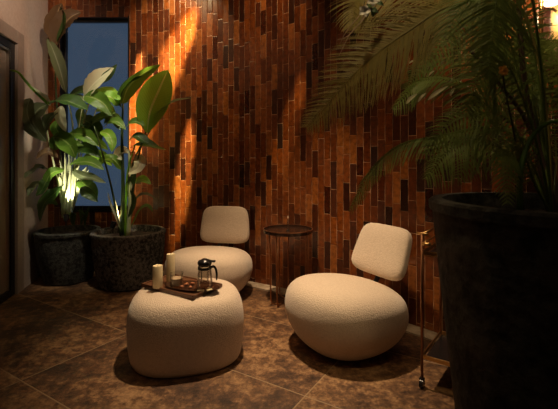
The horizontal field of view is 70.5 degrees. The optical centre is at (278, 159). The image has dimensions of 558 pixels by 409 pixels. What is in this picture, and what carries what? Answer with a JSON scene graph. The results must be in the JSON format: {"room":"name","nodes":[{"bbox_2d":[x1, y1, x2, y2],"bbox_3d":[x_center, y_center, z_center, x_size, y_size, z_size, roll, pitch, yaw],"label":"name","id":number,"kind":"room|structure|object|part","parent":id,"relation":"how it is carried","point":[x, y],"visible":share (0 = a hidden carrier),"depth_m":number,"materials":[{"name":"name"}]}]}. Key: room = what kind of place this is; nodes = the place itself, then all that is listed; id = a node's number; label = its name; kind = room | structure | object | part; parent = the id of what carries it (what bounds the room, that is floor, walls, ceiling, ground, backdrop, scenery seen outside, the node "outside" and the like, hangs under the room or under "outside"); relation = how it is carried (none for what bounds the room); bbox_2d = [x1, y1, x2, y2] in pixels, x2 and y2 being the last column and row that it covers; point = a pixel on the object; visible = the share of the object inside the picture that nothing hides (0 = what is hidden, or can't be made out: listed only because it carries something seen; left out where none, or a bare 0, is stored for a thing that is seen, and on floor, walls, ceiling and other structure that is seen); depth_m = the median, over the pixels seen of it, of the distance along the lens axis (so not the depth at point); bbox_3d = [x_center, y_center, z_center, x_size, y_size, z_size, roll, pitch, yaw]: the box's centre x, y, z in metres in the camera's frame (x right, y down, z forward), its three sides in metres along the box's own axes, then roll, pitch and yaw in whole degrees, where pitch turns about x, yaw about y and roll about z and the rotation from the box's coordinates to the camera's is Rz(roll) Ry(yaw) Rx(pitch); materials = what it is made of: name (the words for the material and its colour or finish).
{"room":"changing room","nodes":[
{"label":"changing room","id":0,"kind":"room"},
{"bbox_2d":[0,0,47,287],"bbox_3d":[-1.896,-0.400,0.978,0.140,3.200,6.702,0,0,-12],"label":"wall","id":1,"kind":"structure","parent":0,"point":[27,17],"depth_m":3.88,"materials":[{"name":"beige paint"}]},
{"bbox_2d":[0,19,23,304],"bbox_3d":[-2.260,0.022,2.833,0.132,2.354,1.671,0,0,-12],"label":"door","id":2,"kind":"structure","parent":1,"relation":"in","point":[11,40],"depth_m":3.45,"materials":[{"name":"black metal"}]},
{"bbox_3d":[-2.259,0.085,2.813,0.025,2.110,1.280,0,0,-12],"label":"panel","id":3,"kind":"part","parent":2,"relation":"part of","materials":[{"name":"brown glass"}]},
{"bbox_3d":[-2.235,0.085,2.818,0.025,2.106,1.275,0,0,-12],"label":"trim","id":4,"kind":"part","parent":2,"relation":"part of","materials":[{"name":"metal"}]},
{"bbox_3d":[-2.257,0.080,2.814,0.090,2.235,1.437,0,0,-12],"label":"frame","id":5,"kind":"part","parent":2,"relation":"part of","materials":[{"name":"black metal"}]},
{"bbox_2d":[0,274,454,408],"bbox_3d":[0.000,1.230,1.000,8.000,0.060,8.000,0,0,0],"label":"floor","id":6,"kind":"structure","parent":0,"point":[62,347],"depth_m":2.25,"materials":[{"name":"brown tile"}]},
{"bbox_2d":[10,3,125,285],"bbox_3d":[-2.034,-0.181,3.820,0.893,2.762,0.922,0,0,-32],"label":"potted plant","id":7,"kind":"object","parent":6,"relation":"on","point":[63,253],"visible":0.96,"depth_m":3.75,"materials":[{"name":"green plant"}]},
{"bbox_3d":[-2.190,-0.629,3.496,0.065,0.214,0.598,0,0,-6],"label":"stem","id":8,"kind":"part","parent":7,"relation":"part of","materials":[{"name":"green plant"}]},
{"bbox_3d":[-2.185,0.028,3.863,0.034,1.109,0.217,0,0,31],"label":"stem","id":9,"kind":"part","parent":7,"relation":"part of","materials":[{"name":"green plant"}]},
{"bbox_3d":[-2.201,-0.285,4.002,0.133,1.748,0.057,0,0,0],"label":"stem","id":10,"kind":"part","parent":7,"relation":"part of","materials":[{"name":"green plant"}]},
{"bbox_3d":[-2.108,0.948,3.962,0.604,0.505,0.604,0,0,0],"label":"planter","id":11,"kind":"part","parent":7,"relation":"part of","materials":[{"name":"stone"}]},
{"bbox_3d":[-2.032,0.308,3.818,0.017,0.545,0.285,0,0,-34],"label":"stem","id":12,"kind":"part","parent":7,"relation":"part of","materials":[{"name":"plant"}]},
{"bbox_3d":[-2.051,0.164,3.862,0.013,0.828,0.160,0,0,-22],"label":"stem","id":13,"kind":"part","parent":7,"relation":"part of","materials":[{"name":"plant"}]},
{"bbox_3d":[-2.089,-0.027,3.961,0.072,1.232,0.120,0,0,-16],"label":"stem","id":14,"kind":"part","parent":7,"relation":"part of","materials":[{"name":"green plant"}]},
{"bbox_3d":[-1.967,-0.013,3.832,0.259,1.184,0.211,0,0,0],"label":"stem","id":15,"kind":"part","parent":7,"relation":"part of","materials":[{"name":"green plant"}]},
{"bbox_3d":[-1.930,-0.025,3.843,0.291,1.199,0.138,0,0,0],"label":"stem","id":16,"kind":"part","parent":7,"relation":"part of","materials":[{"name":"green plant"}]},
{"bbox_2d":[89,64,188,291],"bbox_3d":[-1.382,0.148,3.771,0.909,2.104,0.694,0,0,44],"label":"potted plant","id":17,"kind":"object","parent":6,"relation":"on","point":[124,259],"visible":0.96,"depth_m":3.71,"materials":[{"name":"green plant"}]},
{"bbox_3d":[-1.622,0.216,3.747,0.252,1.072,0.026,0,0,-27],"label":"stem","id":18,"kind":"part","parent":17,"relation":"part of","materials":[{"name":"green plant"}]},
{"bbox_2d":[110,221,116,232],"bbox_3d":[-1.593,0.644,3.803,0.059,0.116,0.058,0,0,0],"label":"uplight","id":19,"kind":"object","parent":17,"relation":"in","point":[113,224],"visible":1,"depth_m":3.79,"materials":[{"name":"black metal"}]},
{"bbox_3d":[-1.522,0.108,3.838,0.054,1.301,0.045,0,0,23],"label":"stem","id":20,"kind":"part","parent":17,"relation":"part of","materials":[{"name":"green plant"}]},
{"bbox_3d":[-1.458,0.943,3.852,0.694,0.515,0.694,0,0,0],"label":"planter","id":21,"kind":"part","parent":17,"relation":"part of","materials":[{"name":"black stone"}]},
{"bbox_3d":[-1.442,0.327,3.800,0.066,0.849,0.044,0,0,0],"label":"stem","id":22,"kind":"part","parent":17,"relation":"part of","materials":[{"name":"green plant"}]},
{"bbox_3d":[-1.426,0.301,3.773,0.122,0.891,0.039,0,0,0],"label":"stem","id":23,"kind":"part","parent":17,"relation":"part of","materials":[{"name":"green plant"}]},
{"bbox_3d":[-1.367,0.231,3.833,0.281,1.065,0.079,0,0,0],"label":"stem","id":24,"kind":"part","parent":17,"relation":"part of","materials":[{"name":"plant"}]},
{"bbox_3d":[-1.375,0.226,3.792,0.257,1.066,0.028,0,0,19],"label":"stem","id":25,"kind":"part","parent":17,"relation":"part of","materials":[{"name":"plant"}]},
{"bbox_2d":[126,278,243,377],"bbox_3d":[-0.574,0.998,2.457,0.699,0.404,0.626,0,0,-15],"label":"ottoman","id":26,"kind":"object","parent":6,"relation":"on","point":[168,335],"visible":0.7,"depth_m":2.19,"materials":[{"name":"beige fabric"}]},
{"bbox_2d":[141,274,221,299],"bbox_3d":[-0.610,0.784,2.475,0.440,0.024,0.262,0,0,31],"label":"serving tray","id":27,"kind":"object","parent":26,"relation":"on","point":[149,284],"visible":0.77,"depth_m":2.38,"materials":[{"name":"brown wood"}]},
{"bbox_2d":[153,264,162,288],"bbox_3d":[-0.742,0.707,2.415,0.060,0.144,0.060,0,0,0],"label":"pillar candle","id":28,"kind":"object","parent":27,"relation":"on","point":[158,268],"visible":1,"depth_m":2.39,"materials":[{"name":"beige wax"}]},
{"bbox_2d":[166,253,174,281],"bbox_3d":[-0.690,0.684,2.515,0.052,0.191,0.052,0,0,0],"label":"pillar candle","id":29,"kind":"object","parent":27,"relation":"on","point":[170,257],"visible":0.72,"depth_m":2.49,"materials":[{"name":"beige wax"}]},
{"bbox_2d":[165,280,219,291],"bbox_3d":[-0.532,0.772,2.412,0.364,0.014,0.184,0,0,17],"label":"oval plate","id":30,"kind":"object","parent":27,"relation":"on","point":[194,286],"visible":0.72,"depth_m":2.42,"materials":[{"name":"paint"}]},
{"bbox_2d":[170,271,183,287],"bbox_3d":[-0.628,0.733,2.425,0.082,0.080,0.082,0,0,0],"label":"candle","id":31,"kind":"object","parent":30,"relation":"on","point":[176,281],"visible":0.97,"depth_m":2.40,"materials":[{"name":"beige wax"}]},
{"bbox_2d":[197,258,217,289],"bbox_3d":[-0.439,0.682,2.370,0.113,0.181,0.094,0,0,34],"label":"glass teapot","id":32,"kind":"object","parent":30,"relation":"on","point":[204,262],"visible":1,"depth_m":2.36,"materials":[{"name":"clear glass"}]},
{"bbox_3d":[-0.436,0.623,2.375,0.108,0.064,0.085,0,0,0],"label":"lid","id":33,"kind":"part","parent":32,"relation":"part of","materials":[{"name":"black plastic"}]},
{"bbox_3d":[-0.390,0.678,2.375,0.044,0.090,0.014,0,0,0],"label":"handle","id":34,"kind":"part","parent":32,"relation":"part of","materials":[{"name":"black plastic"}]},
{"bbox_2d":[164,206,252,291],"bbox_3d":[-0.620,0.824,3.530,0.758,0.752,0.758,0,0,9],"label":"lounge chair","id":35,"kind":"object","parent":6,"relation":"on","point":[220,224],"visible":0.77,"depth_m":3.43,"materials":[{"name":"beige fabric"}]},
{"bbox_3d":[-0.620,0.982,3.530,0.758,0.436,0.758,0,0,9],"label":"seat","id":36,"kind":"part","parent":35,"relation":"part of","materials":[{"name":"beige fabric"}]},
{"bbox_3d":[-0.518,0.625,3.825,0.483,0.354,0.140,0,0,9],"label":"backrest","id":37,"kind":"part","parent":35,"relation":"part of","materials":[{"name":"beige fabric"}]},
{"bbox_2d":[263,224,312,306],"bbox_3d":[0.075,0.888,3.330,0.419,0.624,0.419,0,0,0],"label":"side table","id":38,"kind":"object","parent":6,"relation":"on","point":[279,230],"visible":0.86,"depth_m":3.30,"materials":[{"name":"paint"}]},
{"bbox_3d":[-0.014,0.905,3.250,0.112,0.590,0.097,0,0,-42],"label":"leg","id":39,"kind":"part","parent":38,"relation":"part of","materials":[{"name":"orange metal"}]},
{"bbox_3d":[0.040,0.905,3.452,0.095,0.590,0.119,0,0,0],"label":"leg","id":40,"kind":"part","parent":38,"relation":"part of","materials":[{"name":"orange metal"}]},
{"bbox_3d":[0.196,0.905,3.278,0.120,0.590,0.095,0,0,0],"label":"leg","id":41,"kind":"part","parent":38,"relation":"part of","materials":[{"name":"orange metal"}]},
{"bbox_2d":[285,223,411,360],"bbox_3d":[0.452,0.827,2.583,0.810,0.745,0.758,0,0,-30],"label":"lounge chair","id":42,"kind":"object","parent":6,"relation":"on","point":[345,317],"visible":1,"depth_m":2.33,"materials":[{"name":"beige fabric"}]},
{"bbox_3d":[0.430,0.982,2.570,0.758,0.436,0.758,0,0,-30],"label":"seat","id":43,"kind":"part","parent":42,"relation":"part of","materials":[{"name":"beige fabric"}]},
{"bbox_3d":[0.695,0.773,2.723,0.141,0.192,0.090,0,0,-30],"label":"backrest post","id":44,"kind":"part","parent":42,"relation":"part of","materials":[{"name":"black metal"}]},
{"bbox_3d":[0.718,0.625,2.736,0.196,0.340,0.483,0,0,-30],"label":"backrest","id":45,"kind":"part","parent":42,"relation":"part of","materials":[{"name":"beige fabric"}]},
{"bbox_2d":[299,0,557,408],"bbox_3d":[0.705,0.115,1.315,1.270,2.170,0.951,0,0,0],"label":"potted palm","id":46,"kind":"object","parent":6,"relation":"on","point":[497,259],"visible":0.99,"depth_m":1.12,"materials":[{"name":"weathered black concrete"},{"name":"soil"},{"name":"green leaf"}]},
{"bbox_2d":[338,0,383,56],"bbox_3d":[0.257,-0.474,1.253,0.151,0.284,0.090,0,0,13],"label":"branch","id":47,"kind":"object","parent":46,"relation":"attached to","point":[364,10],"visible":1,"depth_m":1.27,"materials":[{"name":"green plant"}]},
{"bbox_2d":[359,5,370,16],"bbox_3d":[0.264,-0.457,1.214,0.035,0.037,0.013,0,0,0],"label":"flower","id":48,"kind":"object","parent":47,"relation":"on","point":[364,10],"depth_m":1.21,"materials":[{"name":"white plant"}]},
{"bbox_2d":[367,0,377,5],"bbox_3d":[0.287,-0.487,1.214,0.033,0.032,0.012,0,0,0],"label":"flower","id":49,"kind":"object","parent":47,"relation":"on","point":[372,2],"depth_m":1.21,"materials":[{"name":"white plant"}]},
{"bbox_2d":[428,192,557,408],"bbox_3d":[0.842,0.662,1.196,0.714,1.075,0.714,0,0,0],"label":"planter","id":50,"kind":"object","parent":46,"relation":"attached to","point":[498,263],"depth_m":1.03,"materials":[{"name":"black concrete"}]},
{"bbox_3d":[0.737,-0.072,1.256,0.337,0.531,0.023,0,0,-17],"label":"stem","id":51,"kind":"part","parent":46,"relation":"part of","materials":[{"name":"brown plant"}]},
{"bbox_2d":[499,65,524,209],"bbox_3d":[0.625,-0.033,1.041,0.018,0.378,0.332,0,0,40],"label":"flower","id":52,"kind":"object","parent":46,"relation":"in","point":[503,70],"visible":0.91,"depth_m":0.95,"materials":[{"name":"green plant"}]},
{"bbox_3d":[0.692,0.013,1.032,0.196,0.243,0.029,0,0,-17],"label":"stem","id":53,"kind":"part","parent":46,"relation":"part of","materials":[{"name":"green plant"}]},
{"bbox_3d":[0.802,-0.181,1.228,0.172,0.734,0.070,0,0,0],"label":"stem","id":54,"kind":"part","parent":46,"relation":"part of","materials":[{"name":"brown plant"}]},
{"bbox_3d":[1.082,-0.056,1.577,0.044,0.517,0.427,0,0,29],"label":"stem","id":55,"kind":"part","parent":46,"relation":"part of","materials":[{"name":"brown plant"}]},
{"bbox_2d":[416,227,449,388],"bbox_3d":[1.063,0.789,2.073,0.560,0.817,0.404,0,0,37],"label":"bar cart","id":56,"kind":"object","parent":6,"relation":"on","point":[438,353],"visible":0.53,"depth_m":2.08,"materials":[{"name":"gold metal"}]},
{"bbox_3d":[0.753,0.770,2.080,0.014,0.760,0.014,0,0,37],"label":"post","id":57,"kind":"part","parent":56,"relation":"part of","materials":[{"name":"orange metal"}]},
{"bbox_3d":[0.865,0.415,2.215,0.073,0.069,0.370,0,0,37],"label":"handle","id":58,"kind":"part","parent":56,"relation":"part of","materials":[{"name":"gold metal"}]},
{"bbox_3d":[1.069,0.488,2.068,0.527,0.022,0.367,0,0,37],"label":"shelf rail","id":59,"kind":"part","parent":56,"relation":"part of","materials":[{"name":"gold metal"}]},
{"bbox_2d":[425,247,436,257],"bbox_3d":[1.069,0.500,2.068,0.500,0.012,0.340,0,0,37],"label":"shelf","id":60,"kind":"object","parent":56,"relation":"attached to","point":[432,253],"depth_m":2.07,"materials":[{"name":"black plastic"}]},
{"bbox_3d":[1.069,1.033,2.068,0.527,0.022,0.367,0,0,37],"label":"shelf rail","id":61,"kind":"part","parent":56,"relation":"part of","materials":[{"name":"gold metal"}]},
{"bbox_2d":[427,335,448,361],"bbox_3d":[1.069,1.045,2.068,0.500,0.012,0.340,0,0,37],"label":"shelf","id":62,"kind":"object","parent":56,"relation":"attached to","point":[439,352],"depth_m":2.15,"materials":[{"name":"black glass"}]},
{"bbox_3d":[0.969,0.770,2.368,0.014,0.760,0.014,0,0,37],"label":"post","id":63,"kind":"part","parent":56,"relation":"part of","materials":[{"name":"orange metal"}]},
{"bbox_2d":[48,0,557,332],"bbox_3d":[0.786,-0.400,1.618,1.875,3.200,8.242,0,0,-38],"label":"wall","id":64,"kind":"structure","parent":0,"point":[247,70],"depth_m":3.70,"materials":[{"name":"tile"}]},
{"bbox_2d":[60,16,128,211],"bbox_3d":[-2.001,-0.495,4.330,0.762,2.124,0.130,0,0,0],"label":"window","id":65,"kind":"structure","parent":64,"relation":"in","point":[64,39],"depth_m":4.34,"materials":[{"name":"black metal"}]},
{"bbox_2d":[94,271,438,342],"bbox_3d":[0.802,1.194,1.561,1.915,0.012,8.160,0,0,-37],"label":"trim","id":66,"kind":"structure","parent":64,"relation":"attached to","point":[429,335],"depth_m":2.85,"materials":[{"name":"stone"}]},
{"bbox_2d":[540,0,557,42],"bbox_3d":[1.479,-0.850,2.139,0.138,0.400,0.110,0,0,-38],"label":"wall sconce","id":67,"kind":"object","parent":64,"relation":"attached to","point":[553,4],"visible":0.77,"depth_m":2.16,"materials":[{"name":"gold metal"}]},
{"bbox_3d":[1.468,-0.886,2.130,0.110,0.112,0.110,0,0,0],"label":"lamp shade","id":68,"kind":"part","parent":67,"relation":"part of","materials":[{"name":"beige"}]},
{"bbox_3d":[1.526,-0.800,2.175,0.020,0.300,0.050,0,0,-38],"label":"plate","id":69,"kind":"part","parent":67,"relation":"part of","materials":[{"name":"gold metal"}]}
]}

